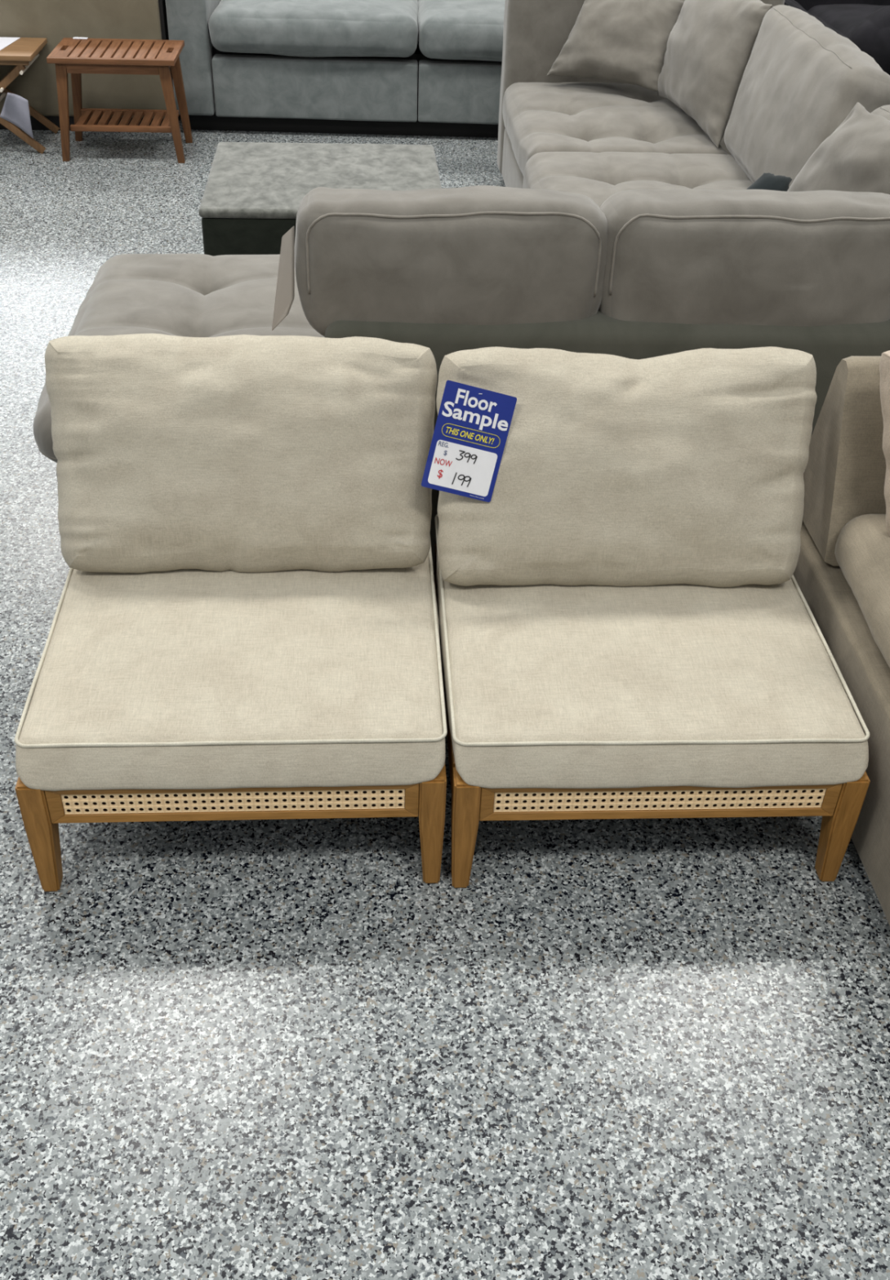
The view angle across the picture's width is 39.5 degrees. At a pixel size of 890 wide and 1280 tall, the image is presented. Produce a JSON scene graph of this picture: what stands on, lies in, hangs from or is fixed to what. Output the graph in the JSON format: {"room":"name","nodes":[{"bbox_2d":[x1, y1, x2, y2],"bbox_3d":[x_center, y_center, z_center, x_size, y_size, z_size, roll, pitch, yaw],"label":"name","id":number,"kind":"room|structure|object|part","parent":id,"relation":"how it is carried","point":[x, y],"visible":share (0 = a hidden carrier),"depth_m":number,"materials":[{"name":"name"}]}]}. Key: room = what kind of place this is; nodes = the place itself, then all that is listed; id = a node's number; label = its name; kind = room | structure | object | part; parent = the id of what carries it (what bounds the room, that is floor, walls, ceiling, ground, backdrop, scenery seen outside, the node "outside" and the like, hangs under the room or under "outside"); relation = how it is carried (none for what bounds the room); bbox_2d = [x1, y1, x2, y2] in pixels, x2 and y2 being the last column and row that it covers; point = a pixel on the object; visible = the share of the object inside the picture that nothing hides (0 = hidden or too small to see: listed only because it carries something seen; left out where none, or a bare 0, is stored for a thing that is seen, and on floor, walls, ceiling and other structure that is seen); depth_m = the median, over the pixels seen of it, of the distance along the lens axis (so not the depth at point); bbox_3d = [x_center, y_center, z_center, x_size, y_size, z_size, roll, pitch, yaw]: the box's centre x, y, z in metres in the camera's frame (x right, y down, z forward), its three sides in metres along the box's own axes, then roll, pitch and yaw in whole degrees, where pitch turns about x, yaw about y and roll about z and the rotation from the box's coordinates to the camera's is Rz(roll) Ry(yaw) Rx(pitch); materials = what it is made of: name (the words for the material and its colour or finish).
{"room":"store","nodes":[
{"label":"store","id":0,"kind":"room"},
{"bbox_2d":[0,115,889,1279],"bbox_3d":[-0.489,-3.556,7.333,26.000,0.001,26.000,0,37,-4],"label":"floor","id":1,"kind":"structure","parent":0,"point":[654,1048],"depth_m":1.92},
{"bbox_2d":[0,37,59,153],"bbox_3d":[-1.961,-2.351,5.354,0.475,0.394,0.340,0,37,-4],"label":"folding table","id":2,"kind":"object","parent":1,"relation":"on","point":[21,53],"visible":0.99,"depth_m":5.27,"materials":[{"name":"brown wood"}]},
{"bbox_2d":[0,36,20,50],"bbox_3d":[-1.990,-2.511,5.235,0.325,0.001,0.310,0,37,-4],"label":"paper sheet","id":3,"kind":"object","parent":2,"relation":"on","point":[4,42],"visible":1,"depth_m":5.30,"materials":[{"name":"white paper"}]},
{"bbox_3d":[-1.969,-2.256,5.256,0.432,0.361,0.018,0,37,-4],"label":"leg","id":4,"kind":"part","parent":2,"relation":"part of","materials":[{"name":"brown wood"}]},
{"bbox_3d":[-1.948,-2.400,5.145,0.435,0.022,0.017,0,37,-4],"label":"rail","id":5,"kind":"part","parent":2,"relation":"part of","materials":[{"name":"brown wood"}]},
{"bbox_2d":[0,92,33,138],"bbox_3d":[-1.814,-2.217,5.240,0.133,0.187,0.034,1,37,-1],"label":"paper bag","id":6,"kind":"object","parent":2,"relation":"hanging from","point":[15,109],"visible":1,"depth_m":5.23,"materials":[{"name":"white paper"}]},
{"bbox_3d":[-1.984,-2.419,5.469,0.432,0.361,0.018,0,37,-4],"label":"leg","id":7,"kind":"part","parent":2,"relation":"part of","materials":[{"name":"brown wood"}]},
{"bbox_3d":[-1.933,-2.244,5.242,0.432,0.361,0.018,0,37,-4],"label":"leg","id":8,"kind":"part","parent":2,"relation":"part of","materials":[{"name":"brown wood"}]},
{"bbox_3d":[-1.950,-2.432,5.488,0.432,0.361,0.018,0,37,-4],"label":"leg","id":9,"kind":"part","parent":2,"relation":"part of","materials":[{"name":"brown wood"}]},
{"bbox_2d":[0,0,173,130],"bbox_3d":[-1.790,-2.870,5.769,1.088,0.722,0.909,0,37,-4],"label":"sofa","id":10,"kind":"object","parent":1,"relation":"on","point":[54,20],"visible":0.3,"depth_m":5.40,"materials":[{"name":"fabric"}]},
{"bbox_3d":[-1.254,-2.884,5.783,0.015,0.639,0.860,0,37,-4],"label":"panel","id":11,"kind":"part","parent":10,"relation":"part of","materials":[{"name":"black plastic"}]},
{"bbox_2d":[46,37,192,163],"bbox_3d":[-1.372,-2.301,5.299,0.514,0.414,0.370,0,37,-4],"label":"bench","id":12,"kind":"object","parent":1,"relation":"on","point":[89,55],"visible":1,"depth_m":5.22,"materials":[{"name":"brown wood"}]},
{"bbox_3d":[-1.584,-2.200,5.173,0.074,0.391,0.032,0,37,-3],"label":"leg","id":13,"kind":"part","parent":12,"relation":"part of","materials":[{"name":"brown wood"}]},
{"bbox_3d":[-1.600,-2.382,5.411,0.074,0.391,0.032,0,37,-3],"label":"leg","id":14,"kind":"part","parent":12,"relation":"part of","materials":[{"name":"brown wood"}]},
{"bbox_2d":[72,36,88,39],"bbox_3d":[-1.556,-2.570,5.296,0.060,0.003,0.024,1,37,-1],"label":"price label","id":15,"kind":"object","parent":12,"relation":"on","point":[74,37],"visible":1,"depth_m":5.29,"materials":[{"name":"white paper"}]},
{"bbox_3d":[-1.357,-2.353,5.044,0.510,0.022,0.028,0,37,-4],"label":"rail","id":16,"kind":"part","parent":12,"relation":"part of","materials":[{"name":"brown wood"}]},
{"bbox_3d":[-1.368,-2.162,5.244,0.420,0.022,0.024,0,37,-4],"label":"shelf rail","id":17,"kind":"part","parent":12,"relation":"part of","materials":[{"name":"brown wood"}]},
{"bbox_3d":[-1.375,-2.561,5.316,0.510,0.022,0.028,0,37,-4],"label":"rail","id":18,"kind":"part","parent":12,"relation":"part of","materials":[{"name":"brown wood"}]},
{"bbox_3d":[-1.381,-2.317,5.447,0.420,0.022,0.024,0,37,-4],"label":"shelf rail","id":19,"kind":"part","parent":12,"relation":"part of","materials":[{"name":"brown wood"}]},
{"bbox_3d":[-1.145,-2.203,5.200,0.074,0.391,0.032,0,37,-3],"label":"leg","id":20,"kind":"part","parent":12,"relation":"part of","materials":[{"name":"brown wood"}]},
{"bbox_3d":[-1.161,-2.385,5.438,0.074,0.391,0.032,0,37,-3],"label":"leg","id":21,"kind":"part","parent":12,"relation":"part of","materials":[{"name":"brown wood"}]},
{"bbox_2d":[14,333,447,891],"bbox_3d":[-0.363,-0.103,2.233,0.712,0.694,0.830,-1,37,-4],"label":"wooden chair","id":22,"kind":"object","parent":1,"relation":"on","point":[245,625],"visible":1,"depth_m":2.21,"materials":[{"name":"brown wood"}]},
{"bbox_3d":[-0.660,0.314,2.042,0.043,0.244,0.052,-1,37,-4],"label":"leg","id":23,"kind":"part","parent":22,"relation":"part of","materials":[{"name":"brown wood"}]},
{"bbox_2d":[15,554,445,791],"bbox_3d":[-0.356,-0.015,2.246,0.694,0.094,0.742,-1,37,-4],"label":"seat cushion","id":24,"kind":"object","parent":22,"relation":"on","point":[228,677],"depth_m":2.07,"materials":[{"name":"fabric"}]},
{"bbox_3d":[-0.339,0.258,2.007,0.592,0.076,0.020,-1,37,-4],"label":"rail","id":25,"kind":"part","parent":22,"relation":"part of","materials":[{"name":"beige wicker"}]},
{"bbox_3d":[-0.338,0.261,2.003,0.547,0.045,0.002,-1,37,-4],"label":"cane panel","id":26,"kind":"part","parent":22,"relation":"part of","materials":[{"name":"beige wicker"}]},
{"bbox_2d":[44,333,437,573],"bbox_3d":[-0.369,-0.342,2.289,0.712,0.383,0.261,-1,37,-4],"label":"cushion","id":27,"kind":"object","parent":22,"relation":"on","point":[237,453],"depth_m":2.23,"materials":[{"name":"fabric"}]},
{"bbox_3d":[-0.024,0.308,2.082,0.043,0.244,0.052,-1,37,-4],"label":"leg","id":28,"kind":"part","parent":22,"relation":"part of","materials":[{"name":"brown wood"}]},
{"bbox_2d":[198,142,441,256],"bbox_3d":[-0.380,-1.277,3.985,0.717,0.438,0.684,-1,37,-4],"label":"ottoman","id":29,"kind":"object","parent":1,"relation":"on","point":[254,192],"visible":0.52,"depth_m":3.80,"materials":[{"name":"grey fabric"}]},
{"bbox_2d":[198,142,441,218],"bbox_3d":[-0.373,-1.437,3.864,0.717,0.036,0.684,-1,37,-4],"label":"cushion","id":30,"kind":"object","parent":29,"relation":"on","point":[246,180],"depth_m":3.85,"materials":[{"name":"grey fabric"}]},
{"bbox_2d":[165,0,505,137],"bbox_3d":[-0.160,-2.921,5.825,2.119,0.836,1.078,1,37,-2],"label":"sofa","id":31,"kind":"object","parent":1,"relation":"on","point":[427,68],"visible":0.64,"depth_m":5.52,"materials":[{"name":"upholstery"},{"name":"black plastic"}]},
{"bbox_3d":[-1.132,-2.859,5.806,0.176,0.551,0.905,1,37,-2],"label":"arm","id":32,"kind":"part","parent":31,"relation":"part of"},
{"bbox_2d":[208,0,418,57],"bbox_3d":[-0.581,-2.886,5.735,0.925,0.219,0.910,1,37,-2],"label":"seat cushion","id":33,"kind":"object","parent":31,"relation":"on","point":[237,28],"depth_m":5.39,"materials":[{"name":"grey fabric"}]},
{"bbox_3d":[-0.580,-2.490,5.598,0.911,0.247,0.108,1,37,-2],"label":"panel","id":34,"kind":"part","parent":31,"relation":"part of","materials":[{"name":"grey fabric"}]},
{"bbox_3d":[-0.174,-2.749,5.939,1.760,0.265,0.740,1,37,-2],"label":"frame","id":35,"kind":"part","parent":31,"relation":"part of","materials":[{"name":"grey fabric"}]},
{"bbox_3d":[0.292,-2.478,5.629,0.826,0.247,0.109,1,37,-2],"label":"panel","id":36,"kind":"part","parent":31,"relation":"part of","materials":[{"name":"grey fabric"}]},
{"bbox_2d":[417,0,505,62],"bbox_3d":[0.297,-2.873,5.767,0.858,0.220,0.908,1,37,-2],"label":"seat cushion","id":37,"kind":"object","parent":31,"relation":"on","point":[449,30],"depth_m":5.42,"materials":[{"name":"grey fabric"}]},
{"bbox_2d":[33,0,889,571],"bbox_3d":[0.352,-1.392,3.812,2.665,0.874,3.109,0,37,-4],"label":"sectional sofa","id":38,"kind":"object","parent":1,"relation":"on","point":[617,226],"visible":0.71,"depth_m":2.47,"materials":[{"name":"grey fabric"}]},
{"bbox_2d":[33,253,324,462],"bbox_3d":[-0.582,-0.707,3.046,0.692,0.215,1.010,0,37,-4],"label":"cushion","id":39,"kind":"object","parent":38,"relation":"on","point":[187,295],"depth_m":3.05,"materials":[{"name":"beige fabric"}]},
{"bbox_2d":[271,226,294,331],"bbox_3d":[-0.318,-0.707,2.434,0.054,0.210,0.014,0,37,-4],"label":"folded card","id":40,"kind":"object","parent":38,"relation":"hanging from","point":[285,291],"visible":1,"depth_m":2.43,"materials":[{"name":"beige paper"}]},
{"bbox_2d":[294,185,608,336],"bbox_3d":[0.013,-0.749,2.481,0.625,0.293,0.211,0,37,-4],"label":"cushion","id":41,"kind":"object","parent":38,"relation":"on","point":[476,260],"depth_m":2.39,"materials":[{"name":"grey fabric"}]},
{"bbox_3d":[0.728,-0.429,2.717,1.961,0.604,0.159,0,37,-4],"label":"frame","id":42,"kind":"part","parent":38,"relation":"part of","materials":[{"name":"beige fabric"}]},
{"bbox_2d":[502,82,727,175],"bbox_3d":[0.605,-1.858,4.590,0.727,0.218,0.968,0,37,-4],"label":"seat cushion","id":43,"kind":"object","parent":38,"relation":"on","point":[538,117],"depth_m":4.45,"materials":[{"name":"grey fabric"}]},
{"bbox_2d":[546,0,684,91],"bbox_3d":[0.651,-2.283,4.665,0.493,0.327,0.257,13,39,14],"label":"throw pillow","id":44,"kind":"object","parent":38,"relation":"on","point":[620,41],"visible":0.84,"depth_m":4.60,"materials":[{"name":"grey fabric"}]},
{"bbox_2d":[522,151,751,207],"bbox_3d":[0.654,-1.291,3.836,0.765,0.214,0.946,0,37,-4],"label":"seat cushion","id":45,"kind":"object","parent":38,"relation":"on","point":[597,176],"depth_m":3.97,"materials":[{"name":"grey fabric"}]},
{"bbox_3d":[0.770,-2.284,5.001,1.084,0.821,0.180,0,37,-4],"label":"arm","id":46,"kind":"part","parent":38,"relation":"part of"},
{"bbox_2d":[657,0,772,147],"bbox_3d":[0.938,-2.084,4.371,0.242,0.465,0.752,-4,38,-8],"label":"throw pillow","id":47,"kind":"object","parent":38,"relation":"on","point":[710,43],"visible":0.85,"depth_m":4.21,"materials":[{"name":"grey fabric"}]},
{"bbox_2d":[598,188,889,326],"bbox_3d":[0.618,-0.757,2.518,0.648,0.291,0.214,0,37,-4],"label":"cushion","id":48,"kind":"object","parent":38,"relation":"on","point":[682,257],"depth_m":2.42,"materials":[{"name":"grey fabric"}]},
{"bbox_2d":[746,173,791,191],"bbox_3d":[0.866,-1.246,3.488,0.221,0.107,0.110,0,37,-4],"label":"pillow","id":49,"kind":"object","parent":38,"relation":"on","point":[768,181],"visible":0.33,"depth_m":3.47,"materials":[{"name":"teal fabric"}]},
{"bbox_2d":[724,4,889,187],"bbox_3d":[1.085,-1.592,3.776,0.291,0.467,1.054,0,37,-4],"label":"cushion","id":50,"kind":"object","parent":38,"relation":"on","point":[801,79],"depth_m":3.64,"materials":[{"name":"grey fabric"}]},
{"bbox_2d":[786,102,889,194],"bbox_3d":[0.996,-1.089,3.054,0.208,0.446,0.698,-9,39,-14],"label":"throw pillow","id":51,"kind":"object","parent":38,"relation":"on","point":[855,157],"visible":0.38,"depth_m":2.96,"materials":[{"name":"grey fabric"}]},
{"bbox_2d":[870,104,889,120],"bbox_3d":[1.147,-1.001,3.046,0.286,0.422,0.904,0,37,-4],"label":"pillow","id":52,"kind":"object","parent":38,"relation":"on","point":[884,111],"depth_m":3.21,"materials":[{"name":"grey fabric"}]},
{"bbox_2d":[434,346,870,887],"bbox_3d":[0.338,-0.104,2.265,0.703,0.700,0.831,0,37,-3],"label":"wooden chair","id":53,"kind":"object","parent":1,"relation":"on","point":[628,629],"visible":0.97,"depth_m":2.21,"materials":[{"name":"brown wood"}]},
{"bbox_3d":[-0.002,-0.090,2.607,0.043,0.244,0.052,0,37,-3],"label":"leg","id":54,"kind":"part","parent":53,"relation":"part of","materials":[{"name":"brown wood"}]},
{"bbox_3d":[0.007,0.044,2.289,0.022,0.072,0.614,0,37,-3],"label":"rail","id":55,"kind":"part","parent":53,"relation":"part of","materials":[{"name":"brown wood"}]},
{"bbox_3d":[0.032,0.315,2.076,0.043,0.244,0.052,0,37,-3],"label":"leg","id":56,"kind":"part","parent":53,"relation":"part of","materials":[{"name":"brown wood"}]},
{"bbox_2d":[421,380,516,502],"bbox_3d":[0.042,-0.350,2.193,0.165,0.197,0.081,1,37,-1],"label":"sale sign","id":57,"kind":"object","parent":53,"relation":"attached to","point":[473,424],"visible":1,"depth_m":2.19,"materials":[{"name":"blue paper"}]},
{"bbox_3d":[0.031,-0.304,2.201,0.110,0.079,0.004,13,13,-7],"label":"price panel","id":58,"kind":"part","parent":57,"relation":"part of","materials":[{"name":"white paper"}]},
{"bbox_2d":[436,346,816,587],"bbox_3d":[0.335,-0.316,2.287,0.703,0.389,0.258,0,37,-3],"label":"cushion","id":59,"kind":"object","parent":53,"relation":"on","point":[685,468],"depth_m":2.23,"materials":[{"name":"fabric"}]},
{"bbox_2d":[435,517,868,788],"bbox_3d":[0.337,-0.014,2.278,0.693,0.095,0.743,0,37,-3],"label":"seat cushion","id":60,"kind":"object","parent":53,"relation":"on","point":[675,684],"depth_m":2.09,"materials":[{"name":"fabric"}]},
{"bbox_3d":[0.353,0.262,2.036,0.547,0.045,0.002,0,37,-3],"label":"cane panel","id":61,"kind":"part","parent":53,"relation":"part of","materials":[{"name":"beige wicker"}]},
{"bbox_3d":[0.353,0.260,2.039,0.592,0.076,0.020,0,37,-3],"label":"rail","id":62,"kind":"part","parent":53,"relation":"part of","materials":[{"name":"beige wicker"}]},
{"bbox_3d":[0.668,0.311,2.114,0.043,0.244,0.052,0,37,-3],"label":"leg","id":63,"kind":"part","parent":53,"relation":"part of","materials":[{"name":"brown wood"}]},
{"bbox_2d":[783,0,889,75],"bbox_3d":[2.369,-2.421,5.165,1.897,0.954,2.401,0,37,-4],"label":"sofa","id":64,"kind":"object","parent":1,"relation":"on","point":[864,23],"visible":0.13,"depth_m":5.23,"materials":[{"name":"fabric"}]},
{"bbox_3d":[1.526,-2.495,5.383,0.065,0.422,1.203,0,37,-4],"label":"arm","id":65,"kind":"part","parent":64,"relation":"part of","materials":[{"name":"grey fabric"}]},
{"bbox_3d":[2.353,-3.067,6.012,1.812,0.954,0.254,0,37,-4],"label":"backrest","id":66,"kind":"part","parent":64,"relation":"part of","materials":[{"name":"grey fabric"}]},
{"bbox_2d":[792,355,889,926],"bbox_3d":[1.349,0.078,2.078,1.247,0.700,1.280,0,37,-4],"label":"sofa","id":67,"kind":"object","parent":1,"relation":"on","point":[842,571],"visible":0.62,"depth_m":2.26,"materials":[{"name":"fabric"}]},
{"bbox_3d":[1.319,-0.366,2.383,1.200,0.365,0.254,0,37,-4],"label":"backrest","id":68,"kind":"part","parent":67,"relation":"part of","materials":[{"name":"brown fabric"}]},
{"bbox_2d":[834,514,889,667],"bbox_3d":[1.357,0.104,1.969,1.243,0.177,1.072,0,37,-4],"label":"seat cushion","id":69,"kind":"object","parent":67,"relation":"on","point":[861,541],"depth_m":2.21,"materials":[{"name":"brown fabric"}]},
{"bbox_2d":[879,350,889,537],"bbox_3d":[1.015,-0.340,2.178,0.548,0.318,0.173,0,37,-4],"label":"throw pillow","id":70,"kind":"object","parent":67,"relation":"on","point":[884,364],"visible":1,"depth_m":2.14,"materials":[{"name":"brown fabric"}]}
]}

